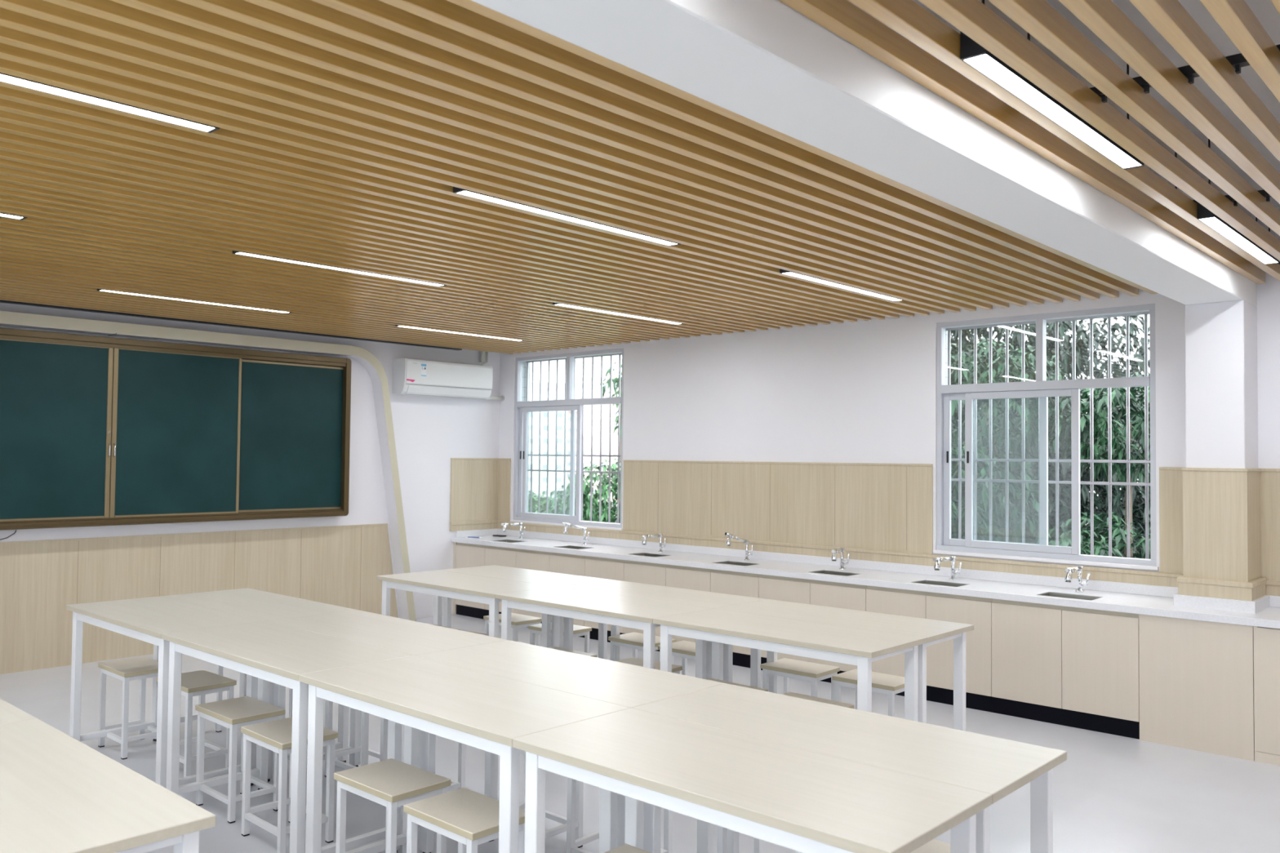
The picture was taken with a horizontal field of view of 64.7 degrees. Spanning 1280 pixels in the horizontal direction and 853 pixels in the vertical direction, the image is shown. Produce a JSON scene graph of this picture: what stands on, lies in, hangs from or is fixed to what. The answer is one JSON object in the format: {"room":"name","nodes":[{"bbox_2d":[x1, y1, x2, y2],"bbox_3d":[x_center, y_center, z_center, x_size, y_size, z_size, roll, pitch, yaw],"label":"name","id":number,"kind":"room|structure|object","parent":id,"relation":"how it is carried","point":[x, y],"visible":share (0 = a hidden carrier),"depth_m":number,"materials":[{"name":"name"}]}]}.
{"room":"science classroom","nodes":[
{"label":"science classroom","id":0,"kind":"room"},
{"bbox_2d":[0,302,500,618],"bbox_3d":[-3.899,0.231,7.493,0.150,2.950,7.210,-1,-2,42],"label":"wall","id":1,"kind":"structure","parent":0,"point":[429,432],"depth_m":9.24,"materials":[{"name":"white paint"}]},
{"bbox_2d":[0,327,351,529],"bbox_3d":[-3.847,0.036,7.340,0.136,1.360,3.872,-1,-2,42],"label":"chalkboard","id":2,"kind":"object","parent":1,"relation":"attached to","point":[95,431],"visible":1,"depth_m":7.59,"materials":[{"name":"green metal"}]},
{"bbox_2d":[0,514,344,529],"bbox_3d":[-3.812,0.706,7.282,0.023,0.010,3.772,-1,-2,42],"label":"chalk tray","id":3,"kind":"object","parent":2,"relation":"on","point":[233,517],"depth_m":7.50,"materials":[{"name":"brown metal"}]},
{"bbox_2d":[0,523,398,674],"bbox_3d":[-3.905,1.254,7.343,0.018,0.895,5.070,-1,-2,42],"label":"panelling","id":4,"kind":"object","parent":1,"relation":"attached to","point":[38,579],"visible":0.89,"depth_m":7.59,"materials":[{"name":"brown wood"}]},
{"bbox_2d":[0,311,416,621],"bbox_3d":[-3.849,0.474,7.323,0.145,2.455,5.264,-1,-2,42],"label":"wall trim","id":5,"kind":"structure","parent":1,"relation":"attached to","point":[371,364],"depth_m":8.61,"materials":[{"name":"beige"}]},
{"bbox_2d":[0,299,462,350],"bbox_3d":[-3.986,-0.844,7.255,0.070,0.025,6.680,-1,-2,42],"label":"trim","id":6,"kind":"structure","parent":1,"relation":"attached to","point":[1,301],"depth_m":7.91,"materials":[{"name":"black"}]},
{"bbox_2d":[391,357,493,399],"bbox_3d":[-1.840,-0.437,9.493,0.208,0.330,1.000,-1,-2,42],"label":"air conditioner","id":7,"kind":"object","parent":1,"relation":"attached to","point":[411,376],"visible":1,"depth_m":9.36,"materials":[{"name":"white plastic"}]},
{"bbox_2d":[449,457,498,531],"bbox_3d":[-1.610,0.659,9.860,0.026,0.701,0.583,-1,-2,42],"label":"panelling","id":8,"kind":"object","parent":1,"relation":"attached to","point":[473,503],"visible":1,"depth_m":9.85,"materials":[{"name":"brown wood"}]},
{"bbox_2d":[76,462,906,604],"bbox_3d":[-1.865,0.998,7.743,7.153,1.471,2.523,1,-2,-9],"label":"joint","id":9,"kind":"object","parent":1,"relation":"attached to","point":[658,463],"visible":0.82,"depth_m":7.75,"materials":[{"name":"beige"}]},
{"bbox_2d":[0,613,1279,852],"bbox_3d":[0.525,1.689,3.405,12.160,0.120,7.530,-1,-2,42],"label":"floor","id":10,"kind":"structure","parent":0,"point":[1113,793],"depth_m":4.75,"materials":[{"name":"plastic"}]},
{"bbox_2d":[0,698,35,724],"bbox_3d":[-2.322,1.216,3.111,1.134,0.750,0.475,-1,-2,42],"label":"lab table","id":11,"kind":"object","parent":10,"relation":"on","point":[9,713],"visible":0.05,"depth_m":2.95,"materials":[{"name":"brown wood"}]},
{"bbox_2d":[0,718,215,852],"bbox_3d":[-1.484,1.202,2.345,1.134,0.750,0.475,-1,-2,42],"label":"lab table","id":12,"kind":"object","parent":10,"relation":"on","point":[59,793],"visible":1,"depth_m":2.21,"materials":[{"name":"brown wood"}]},
{"bbox_2d":[97,657,158,759],"bbox_3d":[-2.595,1.437,5.184,0.345,0.427,0.235,-1,-2,42],"label":"stool","id":13,"kind":"object","parent":10,"relation":"on","point":[141,668],"visible":0.73,"depth_m":5.13,"materials":[{"name":"metal"}]},
{"bbox_2d":[66,595,266,787],"bbox_3d":[-2.298,1.268,4.841,1.140,0.750,0.475,-1,-2,42],"label":"lab table","id":14,"kind":"object","parent":10,"relation":"on","point":[144,619],"visible":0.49,"depth_m":4.75,"materials":[{"name":"brown wood"}]},
{"bbox_2d":[155,670,236,777],"bbox_3d":[-2.146,1.432,4.875,0.345,0.427,0.235,-1,-2,42],"label":"stool","id":15,"kind":"object","parent":10,"relation":"on","point":[201,683],"visible":0.49,"depth_m":4.79,"materials":[{"name":"metal"}]},
{"bbox_2d":[215,665,246,732],"bbox_3d":[-2.117,1.451,5.484,0.345,0.427,0.235,-1,-2,42],"label":"stool","id":16,"kind":"object","parent":10,"relation":"on","point":[220,668],"visible":0.14,"depth_m":5.50,"materials":[{"name":"metal"}]},
{"bbox_2d":[195,696,285,823],"bbox_3d":[-1.722,1.421,4.338,0.345,0.427,0.235,-1,-2,42],"label":"stool","id":17,"kind":"object","parent":10,"relation":"on","point":[234,713],"visible":0.85,"depth_m":4.29,"materials":[{"name":"laminate"}]},
{"bbox_2d":[164,587,357,782],"bbox_3d":[-1.977,1.282,5.192,1.140,0.750,0.475,-1,-2,42],"label":"lab table","id":18,"kind":"object","parent":10,"relation":"on","point":[255,603],"visible":0.32,"depth_m":5.08,"materials":[{"name":"brown wood"}]},
{"bbox_2d":[161,621,412,852],"bbox_3d":[-1.455,1.254,4.071,1.140,0.750,0.475,-1,-2,42],"label":"lab table","id":19,"kind":"object","parent":10,"relation":"on","point":[268,651],"visible":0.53,"depth_m":3.95,"materials":[{"name":"brown wood"}]},
{"bbox_2d":[240,716,338,852],"bbox_3d":[-1.391,1.414,3.996,0.345,0.427,0.235,-1,-2,44],"label":"stool","id":20,"kind":"object","parent":10,"relation":"on","point":[275,735],"visible":0.8,"depth_m":3.96,"materials":[{"name":"metal"}]},
{"bbox_2d":[324,699,404,777],"bbox_3d":[-1.291,1.437,4.743,0.345,0.427,0.235,-1,-2,41],"label":"stool","id":21,"kind":"object","parent":10,"relation":"on","point":[363,748],"visible":0.14,"depth_m":4.71,"materials":[{"name":"metal"}]},
{"bbox_2d":[268,609,506,827],"bbox_3d":[-1.134,1.267,4.423,1.140,0.750,0.475,-1,-2,42],"label":"lab table","id":22,"kind":"object","parent":10,"relation":"on","point":[411,637],"visible":0.22,"depth_m":4.43,"materials":[{"name":"brown wood"}]},
{"bbox_2d":[333,758,450,852],"bbox_3d":[-0.846,1.402,3.429,0.345,0.427,0.235,-1,-2,42],"label":"stool","id":23,"kind":"object","parent":10,"relation":"on","point":[392,784],"visible":1,"depth_m":3.40,"materials":[{"name":"laminate"}]},
{"bbox_2d":[379,717,466,791],"bbox_3d":[-0.951,1.431,4.419,0.345,0.427,0.235,-1,-2,42],"label":"stool","id":24,"kind":"object","parent":10,"relation":"on","point":[460,784],"visible":0.1,"depth_m":4.39,"materials":[{"name":"metal"}]},
{"bbox_2d":[403,787,524,852],"bbox_3d":[-0.534,1.396,3.118,0.345,0.427,0.235,-1,-2,42],"label":"stool","id":25,"kind":"object","parent":10,"relation":"on","point":[469,818],"visible":0.86,"depth_m":3.09,"materials":[{"name":"laminate"}]},
{"bbox_2d":[298,655,630,852],"bbox_3d":[-0.613,1.239,3.302,1.140,0.750,0.475,-1,-2,42],"label":"lab table","id":26,"kind":"object","parent":10,"relation":"on","point":[486,712],"visible":0.83,"depth_m":3.21,"materials":[{"name":"brown wood"}]},
{"bbox_2d":[376,570,556,648],"bbox_3d":[-1.080,1.320,6.168,1.170,0.750,0.475,-1,-2,42],"label":"lab table","id":27,"kind":"object","parent":10,"relation":"on","point":[438,584],"visible":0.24,"depth_m":6.05,"materials":[{"name":"brown wood"}]},
{"bbox_2d":[455,542,516,619],"bbox_3d":[-1.260,1.450,9.540,0.874,0.687,0.530,-1,-2,42],"label":"base cabinet","id":28,"kind":"object","parent":10,"relation":"on","point":[467,555],"visible":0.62,"depth_m":9.41,"materials":[{"name":"beige wood"}]},
{"bbox_2d":[483,613,542,646],"bbox_3d":[-0.861,1.504,6.828,0.345,0.427,0.235,-1,-2,44],"label":"stool","id":29,"kind":"object","parent":10,"relation":"on","point":[517,620],"visible":0.25,"depth_m":6.77,"materials":[{"name":"laminate"}]},
{"bbox_2d":[438,564,613,659],"bbox_3d":[-0.759,1.334,6.520,1.170,0.750,0.475,-1,-2,42],"label":"lab table","id":30,"kind":"object","parent":10,"relation":"on","point":[546,578],"visible":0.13,"depth_m":6.45,"materials":[{"name":"brown wood"}]},
{"bbox_2d":[486,750,583,850],"bbox_3d":[-0.414,1.423,3.969,0.345,0.427,0.235,-1,-2,42],"label":"stool","id":31,"kind":"object","parent":10,"relation":"on","point":[491,757],"visible":0.18,"depth_m":3.94,"materials":[{"name":"metal"}]},
{"bbox_2d":[515,548,586,637],"bbox_3d":[-0.611,1.439,8.947,0.879,0.687,0.530,-1,-2,42],"label":"base cabinet","id":32,"kind":"object","parent":10,"relation":"on","point":[570,564],"visible":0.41,"depth_m":8.75,"materials":[{"name":"beige wood"}]},
{"bbox_2d":[528,622,591,653],"bbox_3d":[-0.516,1.496,6.472,0.345,0.427,0.235,-1,-2,41],"label":"stool","id":33,"kind":"object","parent":10,"relation":"on","point":[578,630],"visible":0.19,"depth_m":6.45,"materials":[{"name":"laminate"}]},
{"bbox_2d":[413,640,724,852],"bbox_3d":[-0.292,1.253,3.653,1.140,0.750,0.475,-1,-2,42],"label":"lab table","id":34,"kind":"object","parent":10,"relation":"on","point":[626,685],"visible":0.36,"depth_m":3.60,"materials":[{"name":"brown wood"}]},
{"bbox_2d":[495,586,712,679],"bbox_3d":[-0.216,1.305,5.379,1.170,0.750,0.475,-1,-2,42],"label":"lab table","id":35,"kind":"object","parent":10,"relation":"on","point":[632,612],"visible":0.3,"depth_m":5.26,"materials":[{"name":"brown wood"}]},
{"bbox_2d":[566,777,672,852],"bbox_3d":[-0.075,1.418,3.687,0.345,0.427,0.235,-1,-2,41],"label":"stool","id":36,"kind":"object","parent":10,"relation":"on","point":[572,845],"visible":0.22,"depth_m":3.69,"materials":[{"name":"metal"}]},
{"bbox_2d":[584,555,666,651],"bbox_3d":[0.045,1.428,8.348,0.895,0.687,0.530,-1,-2,42],"label":"base cabinet","id":37,"kind":"object","parent":10,"relation":"on","point":[648,573],"visible":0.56,"depth_m":8.16,"materials":[{"name":"beige wood"}]},
{"bbox_2d":[604,844,650,852],"bbox_3d":[0.007,1.388,2.651,0.345,0.427,0.235,-1,-2,42],"label":"stool","id":38,"kind":"object","parent":10,"relation":"on","point":[626,848],"visible":1,"depth_m":2.81,"materials":[{"name":"laminate"}]},
{"bbox_2d":[608,632,675,664],"bbox_3d":[0.011,1.490,6.093,0.345,0.427,0.235,-1,-2,42],"label":"stool","id":39,"kind":"object","parent":10,"relation":"on","point":[634,641],"visible":0.18,"depth_m":6.08,"materials":[{"name":"laminate"}]},
{"bbox_2d":[616,657,682,674],"bbox_3d":[0.014,1.467,5.311,0.345,0.427,0.235,-1,-2,41],"label":"stool","id":40,"kind":"object","parent":10,"relation":"on","point":[633,660],"visible":0.19,"depth_m":5.34,"materials":[{"name":"laminate"}]},
{"bbox_2d":[560,580,766,688],"bbox_3d":[0.105,1.319,5.730,1.170,0.750,0.475,-1,-2,42],"label":"lab table","id":41,"kind":"object","parent":10,"relation":"on","point":[670,594],"visible":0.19,"depth_m":5.68,"materials":[{"name":"brown wood"}]},
{"bbox_2d":[657,640,695,675],"bbox_3d":[0.306,1.485,5.823,0.345,0.427,0.235,-1,-2,42],"label":"stool","id":42,"kind":"object","parent":10,"relation":"on","point":[686,650],"visible":0.1,"depth_m":5.80,"materials":[{"name":"laminate"}]},
{"bbox_2d":[666,564,759,667],"bbox_3d":[0.702,1.417,7.748,0.880,0.687,0.530,-1,-2,42],"label":"base cabinet","id":43,"kind":"object","parent":10,"relation":"on","point":[733,583],"visible":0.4,"depth_m":7.51,"materials":[{"name":"beige wood"}]},
{"bbox_2d":[512,708,991,852],"bbox_3d":[0.230,1.225,2.532,1.140,0.750,0.475,-1,-2,42],"label":"lab table","id":44,"kind":"object","parent":10,"relation":"on","point":[803,801],"visible":1,"depth_m":2.43,"materials":[{"name":"brown wood"}]},
{"bbox_2d":[716,825,801,852],"bbox_3d":[0.436,1.408,3.179,0.345,0.427,0.235,-1,-2,42],"label":"stool","id":45,"kind":"object","parent":10,"relation":"on","point":[722,833],"visible":0.02,"depth_m":3.20,"materials":[{"name":"metal"}]},
{"bbox_2d":[653,608,926,721],"bbox_3d":[0.648,1.290,4.589,1.170,0.750,0.475,-1,-2,42],"label":"lab table","id":46,"kind":"object","parent":10,"relation":"on","point":[860,647],"visible":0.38,"depth_m":4.42,"materials":[{"name":"brown wood"}]},
{"bbox_2d":[760,657,839,700],"bbox_3d":[0.842,1.476,5.327,0.345,0.427,0.235,-1,-2,41],"label":"stool","id":47,"kind":"object","parent":10,"relation":"on","point":[814,673],"visible":0.33,"depth_m":5.29,"materials":[{"name":"laminate"}]},
{"bbox_2d":[758,574,866,683],"bbox_3d":[1.348,1.406,7.158,0.866,0.687,0.530,-1,-2,42],"label":"base cabinet","id":48,"kind":"object","parent":10,"relation":"on","point":[819,593],"visible":0.33,"depth_m":6.95,"materials":[{"name":"beige wood"}]},
{"bbox_2d":[782,692,853,708],"bbox_3d":[0.747,1.451,4.527,0.345,0.427,0.235,-1,-2,44],"label":"stool","id":49,"kind":"object","parent":10,"relation":"on","point":[789,694],"visible":0.06,"depth_m":4.58,"materials":[{"name":"laminate"}]},
{"bbox_2d":[715,599,973,731],"bbox_3d":[0.970,1.304,4.940,1.170,0.750,0.475,-1,-2,42],"label":"lab table","id":50,"kind":"object","parent":10,"relation":"on","point":[935,632],"visible":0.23,"depth_m":4.75,"materials":[{"name":"brown wood"}]},
{"bbox_2d":[631,683,1066,852],"bbox_3d":[0.551,1.239,2.883,1.140,0.750,0.475,-1,-2,42],"label":"lab table","id":51,"kind":"object","parent":10,"relation":"on","point":[998,767],"visible":0.59,"depth_m":2.77,"materials":[{"name":"brown wood"}]},
{"bbox_2d":[831,669,904,716],"bbox_3d":[1.172,1.471,5.059,0.345,0.427,0.235,-1,-2,42],"label":"stool","id":52,"kind":"object","parent":10,"relation":"on","point":[887,684],"visible":0.2,"depth_m":5.02,"materials":[{"name":"laminate"}]},
{"bbox_2d":[866,585,992,712],"bbox_3d":[1.983,1.395,6.577,0.851,0.687,0.530,-1,-2,42],"label":"base cabinet","id":53,"kind":"object","parent":10,"relation":"on","point":[977,611],"visible":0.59,"depth_m":6.29,"materials":[{"name":"beige wood"}]},
{"bbox_2d":[911,839,950,852],"bbox_3d":[0.763,1.401,2.826,0.345,0.427,0.235,-1,-2,42],"label":"stool","id":54,"kind":"object","parent":10,"relation":"on","point":[934,846],"visible":0.06,"depth_m":2.85,"materials":[{"name":"laminate"}]},
{"bbox_2d":[991,599,1139,739],"bbox_3d":[2.605,1.384,6.009,0.829,0.687,0.530,-1,-2,42],"label":"base cabinet","id":55,"kind":"object","parent":10,"relation":"on","point":[1073,667],"visible":0.88,"depth_m":5.79,"materials":[{"name":"beige wood"}]},
{"bbox_2d":[1138,613,1254,760],"bbox_3d":[2.997,1.371,5.417,0.544,0.686,0.186,-1,-2,42],"label":"filler panel","id":56,"kind":"object","parent":10,"relation":"on","point":[1196,677],"visible":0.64,"depth_m":5.34,"materials":[{"name":"brown wood"}]},
{"bbox_2d":[1253,626,1279,765],"bbox_3d":[3.642,1.367,5.061,0.884,0.686,0.530,-1,-2,42],"label":"base cabinet","id":57,"kind":"object","parent":10,"relation":"on","point":[1266,640],"visible":0.89,"depth_m":5.12,"materials":[{"name":"brown wood"}]},
{"bbox_3d":[4.294,1.356,4.466,0.878,0.686,0.530,-1,-2,42],"label":"base cabinet","id":58,"kind":"object","parent":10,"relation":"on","visible":0},
{"bbox_2d":[451,528,1279,629],"bbox_3d":[1.512,1.007,7.018,8.460,0.102,0.566,-1,-2,42],"label":"countertop","id":59,"kind":"structure","parent":58,"relation":"on","point":[1264,611],"depth_m":6.69,"materials":[{"name":"white stone"}]},
{"bbox_2d":[561,522,589,545],"bbox_3d":[-0.577,0.951,8.968,0.251,0.209,0.078,1,-2,-20],"label":"tap","id":60,"kind":"object","parent":59,"relation":"on","point":[584,529],"visible":1,"depth_m":8.97,"materials":[{"name":"silver metal"}]},
{"bbox_2d":[640,533,666,552],"bbox_3d":[0.100,0.965,8.338,0.242,0.156,0.082,2,-2,-33],"label":"tap","id":61,"kind":"object","parent":59,"relation":"on","point":[660,535],"visible":1,"depth_m":8.37,"materials":[{"name":"silver metal"}]},
{"bbox_2d":[724,532,753,560],"bbox_3d":[0.748,0.920,7.751,0.248,0.224,0.081,1,-2,-26],"label":"tap","id":62,"kind":"object","parent":59,"relation":"on","point":[746,542],"visible":1,"depth_m":7.77,"materials":[{"name":"silver metal"}]},
{"bbox_2d":[831,547,849,569],"bbox_3d":[1.420,0.942,7.144,0.082,0.158,0.244,0,-2,27],"label":"tap","id":63,"kind":"object","parent":59,"relation":"on","point":[834,551],"visible":1,"depth_m":7.20,"materials":[{"name":"silver metal"}]},
{"bbox_2d":[913,580,967,586],"bbox_3d":[1.930,1.098,6.488,0.324,0.174,0.218,-1,-2,42],"label":"sink","id":64,"kind":"object","parent":59,"relation":"in","point":[927,582],"visible":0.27,"depth_m":6.59,"materials":[{"name":"silver metal"}]},
{"bbox_2d":[933,555,961,580],"bbox_3d":[1.993,0.932,6.610,0.243,0.158,0.082,2,-2,-31],"label":"tap","id":65,"kind":"object","parent":59,"relation":"on","point":[953,558],"visible":1,"depth_m":6.64,"materials":[{"name":"silver metal"}]},
{"bbox_2d":[1040,592,1100,600],"bbox_3d":[2.528,1.088,5.942,0.324,0.174,0.218,-1,-2,42],"label":"sink","id":66,"kind":"object","parent":59,"relation":"in","point":[1051,594],"visible":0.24,"depth_m":6.04,"materials":[{"name":"silver metal"}]},
{"bbox_2d":[1064,565,1089,592],"bbox_3d":[2.614,0.922,6.042,0.084,0.157,0.244,-1,-2,42],"label":"tap","id":67,"kind":"object","parent":59,"relation":"on","point":[1068,571],"visible":1,"depth_m":6.09,"materials":[{"name":"silver metal"}]},
{"bbox_2d":[498,206,1279,572],"bbox_3d":[3.023,0.261,6.166,12.160,2.950,0.170,-1,-2,42],"label":"wall","id":68,"kind":"structure","parent":0,"point":[860,391],"depth_m":7.53,"materials":[{"name":"white paint"}]},
{"bbox_2d":[510,347,623,530],"bbox_3d":[-0.662,0.123,9.500,1.509,1.624,0.150,-1,-2,42],"label":"window","id":69,"kind":"structure","parent":68,"relation":"in","point":[522,408],"depth_m":9.51,"materials":[{"name":"silver metal"}]},
{"bbox_2d":[525,353,622,523],"bbox_3d":[-0.598,0.119,9.570,1.471,1.586,0.020,-1,-2,42],"label":"bars","id":70,"kind":"object","parent":68,"relation":"in","point":[531,455],"visible":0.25,"depth_m":9.52,"materials":[{"name":"silver metal"}]},
{"bbox_2d":[521,328,947,512],"bbox_3d":[3.058,0.262,6.204,12.160,2.950,0.125,-1,-2,42],"label":"window frame","id":71,"kind":"structure","parent":68,"relation":"attached to","point":[524,363],"depth_m":10.07,"materials":[{"name":"white metal"}]},
{"bbox_2d":[497,457,1279,595],"bbox_3d":[2.953,0.592,6.083,11.860,0.701,0.026,-1,-2,42],"label":"panelling","id":72,"kind":"object","parent":68,"relation":"attached to","point":[870,498],"visible":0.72,"depth_m":7.54,"materials":[{"name":"brown wood"}]},
{"bbox_2d":[933,303,1158,570],"bbox_3d":[2.591,0.069,6.527,1.424,1.590,0.150,-1,-2,42],"label":"window","id":73,"kind":"structure","parent":68,"relation":"in","point":[1042,388],"depth_m":6.52,"materials":[{"name":"silver metal"}]},
{"bbox_2d":[946,311,1150,559],"bbox_3d":[2.655,0.065,6.597,1.386,1.552,0.020,-1,-2,42],"label":"bars","id":74,"kind":"object","parent":68,"relation":"in","point":[959,460],"visible":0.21,"depth_m":6.54,"materials":[{"name":"silver metal"}]},
{"bbox_2d":[1045,0,1279,206],"bbox_3d":[0.556,-1.394,3.497,12.160,0.150,7.530,-1,-2,42],"label":"ceiling","id":75,"kind":"structure","parent":0,"point":[1265,11],"depth_m":3.52,"materials":[{"name":"white paint"}]},
{"bbox_2d":[0,72,219,133],"bbox_3d":[-1.750,-1.151,2.682,0.064,0.427,1.274,-1,-2,42],"label":"lamp","id":76,"kind":"object","parent":75,"relation":"hanging from","point":[4,77],"visible":0.35,"depth_m":2.90,"materials":[{"name":"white plastic"}]},
{"bbox_2d":[97,288,291,313],"bbox_3d":[-2.928,-1.042,6.751,0.064,0.427,1.274,-1,-2,42],"label":"lamp","id":77,"kind":"object","parent":75,"relation":"hanging from","point":[100,290],"visible":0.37,"depth_m":6.69,"materials":[{"name":"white plastic"}]},
{"bbox_2d":[232,250,446,286],"bbox_3d":[-1.594,-1.065,5.531,0.064,0.427,1.274,-1,-2,42],"label":"lamp","id":78,"kind":"object","parent":75,"relation":"hanging from","point":[233,251],"visible":0.29,"depth_m":5.46,"materials":[{"name":"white plastic"}]},
{"bbox_2d":[395,324,523,341],"bbox_3d":[-1.458,-0.979,8.359,0.064,0.427,1.274,-1,-2,42],"label":"lamp","id":79,"kind":"object","parent":75,"relation":"hanging from","point":[395,325],"visible":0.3,"depth_m":8.29,"materials":[{"name":"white plastic"}]},
{"bbox_2d":[453,186,680,246],"bbox_3d":[-0.259,-1.088,4.312,0.064,0.427,1.274,-1,-2,42],"label":"lamp","id":80,"kind":"object","parent":75,"relation":"hanging from","point":[455,190],"visible":0.33,"depth_m":4.22,"materials":[{"name":"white plastic"}]},
{"bbox_2d":[0,0,1159,354],"bbox_3d":[-1.475,-1.071,5.333,6.215,0.426,7.178,-1,-2,42],"label":"ceiling","id":81,"kind":"structure","parent":75,"relation":"attached to","point":[347,132],"depth_m":3.90,"materials":[{"name":"brown wood"}]},
{"bbox_2d":[552,302,683,324],"bbox_3d":[-0.123,-1.002,7.139,0.064,0.427,1.274,-1,-2,42],"label":"lamp","id":82,"kind":"object","parent":75,"relation":"hanging from","point":[553,303],"visible":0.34,"depth_m":7.07,"materials":[{"name":"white plastic"}]},
{"bbox_2d":[779,268,903,301],"bbox_3d":[1.211,-1.025,5.920,0.064,0.427,1.274,-1,-2,42],"label":"lamp","id":83,"kind":"object","parent":75,"relation":"hanging from","point":[781,271],"visible":0.3,"depth_m":5.84,"materials":[{"name":"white plastic"}]},
{"bbox_2d":[471,0,1257,306],"bbox_3d":[0.934,-1.051,3.125,0.288,0.551,7.210,-1,-2,42],"label":"ceiling beam","id":84,"kind":"structure","parent":75,"relation":"attached to","point":[766,63],"depth_m":2.67,"materials":[{"name":"white paint"}]},
{"bbox_2d":[778,0,1279,284],"bbox_3d":[2.968,-1.147,1.274,5.208,0.426,7.178,-1,-2,42],"label":"ceiling","id":85,"kind":"structure","parent":75,"relation":"hanging from","point":[1041,20],"depth_m":2.74,"materials":[{"name":"brown wood"}]},
{"bbox_2d":[960,0,1144,169],"bbox_3d":[1.255,-1.112,2.976,0.064,0.427,1.274,-1,-2,42],"label":"lamp","id":86,"kind":"object","parent":75,"relation":"hanging from","point":[972,53],"visible":0.44,"depth_m":2.82,"materials":[{"name":"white plastic"}]},
{"bbox_2d":[964,53,1140,168],"bbox_3d":[1.253,-0.907,2.970,0.057,0.012,1.248,-1,-2,42],"label":"diffuser","id":87,"kind":"object","parent":86,"relation":"attached to","point":[989,65],"depth_m":2.86,"materials":[{"name":"white plastic"}]},
{"bbox_2d":[1197,138,1279,264],"bbox_3d":[2.745,-1.048,4.607,0.064,0.427,1.274,-1,-2,42],"label":"lamp","id":88,"kind":"object","parent":75,"relation":"hanging from","point":[1205,215],"visible":0.4,"depth_m":4.45,"materials":[{"name":"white plastic"}]},
{"bbox_2d":[1200,217,1276,263],"bbox_3d":[2.743,-0.843,4.601,0.057,0.012,1.248,-1,-2,42],"label":"diffuser","id":89,"kind":"object","parent":88,"relation":"attached to","point":[1216,224],"depth_m":4.53,"materials":[{"name":"white plastic"}]},
{"bbox_2d":[1184,299,1257,468],"bbox_3d":[3.242,0.523,5.622,0.288,2.399,0.322,-1,-2,42],"label":"pillar","id":90,"kind":"structure","parent":0,"point":[1221,384],"depth_m":5.52,"materials":[{"name":"white paint"}]},
{"bbox_2d":[1176,467,1266,600],"bbox_3d":[3.223,0.581,5.601,0.368,0.701,0.349,-1,-2,42],"label":"panelling","id":91,"kind":"object","parent":90,"relation":"attached to","point":[1222,526],"visible":0.98,"depth_m":5.49,"materials":[{"name":"brown wood"}]},
{"label":"outside","id":92,"kind":"structure","parent":0,"visible":0},
{"bbox_3d":[-0.153,24.228,288.511,450.000,0.200,413.120,-1,-2,42],"label":"ground","id":93,"kind":"structure","parent":92,"visible":0},
{"bbox_2d":[530,382,564,400],"bbox_3d":[-32.105,5.354,365.964,14.600,41.500,10.600,1,-2,-3],"label":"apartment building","id":94,"kind":"structure","parent":93,"relation":"on","point":[561,393],"depth_m":361.44,"materials":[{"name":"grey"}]},
{"bbox_2d":[528,410,568,500],"bbox_3d":[-21.575,8.825,232.146,10.300,26.800,10.600,1,-2,-3],"label":"apartment building","id":95,"kind":"structure","parent":93,"relation":"on","point":[560,460],"depth_m":227.29,"materials":[{"name":"white"}]},
{"bbox_2d":[528,484,616,521],"bbox_3d":[-2.180,8.841,25.067,2.974,14.825,4.588,2,-2,-39],"label":"tree","id":96,"kind":"object","parent":93,"relation":"on","point":[535,498],"visible":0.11,"depth_m":24.62,"materials":[{"name":"green plant"}]},
{"bbox_2d":[567,410,577,488],"bbox_3d":[-18.187,9.799,275.406,14.600,27.500,12.600,1,-2,-3],"label":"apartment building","id":97,"kind":"structure","parent":93,"relation":"on","point":[569,411],"depth_m":269.52,"materials":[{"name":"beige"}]},
{"bbox_2d":[556,457,620,523],"bbox_3d":[-0.694,8.184,14.992,1.714,15.569,3.279,1,-2,-22],"label":"tree","id":98,"kind":"object","parent":93,"relation":"on","point":[605,486],"visible":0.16,"depth_m":14.17,"materials":[{"name":"green plant"}]},
{"bbox_2d":[577,377,618,523],"bbox_3d":[-5.954,5.746,235.997,17.600,33.500,12.600,1,-2,-3],"label":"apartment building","id":99,"kind":"structure","parent":93,"relation":"on","point":[588,380],"depth_m":229.97,"materials":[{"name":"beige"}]},
{"bbox_2d":[597,360,622,501],"bbox_3d":[-0.360,7.436,17.795,0.912,17.237,1.037,-1,-2,42],"label":"tree","id":100,"kind":"object","parent":93,"relation":"on","point":[615,380],"visible":0.2,"depth_m":17.87,"materials":[{"name":"green plant"}]},
{"bbox_2d":[950,337,1151,559],"bbox_3d":[3.699,7.445,9.433,3.249,16.803,3.584,2,-2,-42],"label":"tree","id":101,"kind":"object","parent":93,"relation":"on","point":[1118,535],"visible":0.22,"depth_m":9.86,"materials":[{"name":"green plant"}]},
{"bbox_2d":[950,320,1151,558],"bbox_3d":[5.358,6.968,13.210,6.619,18.014,3.858,-1,-2,34],"label":"tree","id":102,"kind":"object","parent":93,"relation":"on","point":[1064,490],"visible":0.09,"depth_m":12.85,"materials":[{"name":"green plant"}]},
{"bbox_2d":[952,315,1150,531],"bbox_3d":[6.724,6.961,18.701,9.225,18.383,4.848,-1,-2,42],"label":"tree","id":103,"kind":"object","parent":93,"relation":"on","point":[1138,361],"visible":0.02,"depth_m":16.97,"materials":[{"name":"green plant"}]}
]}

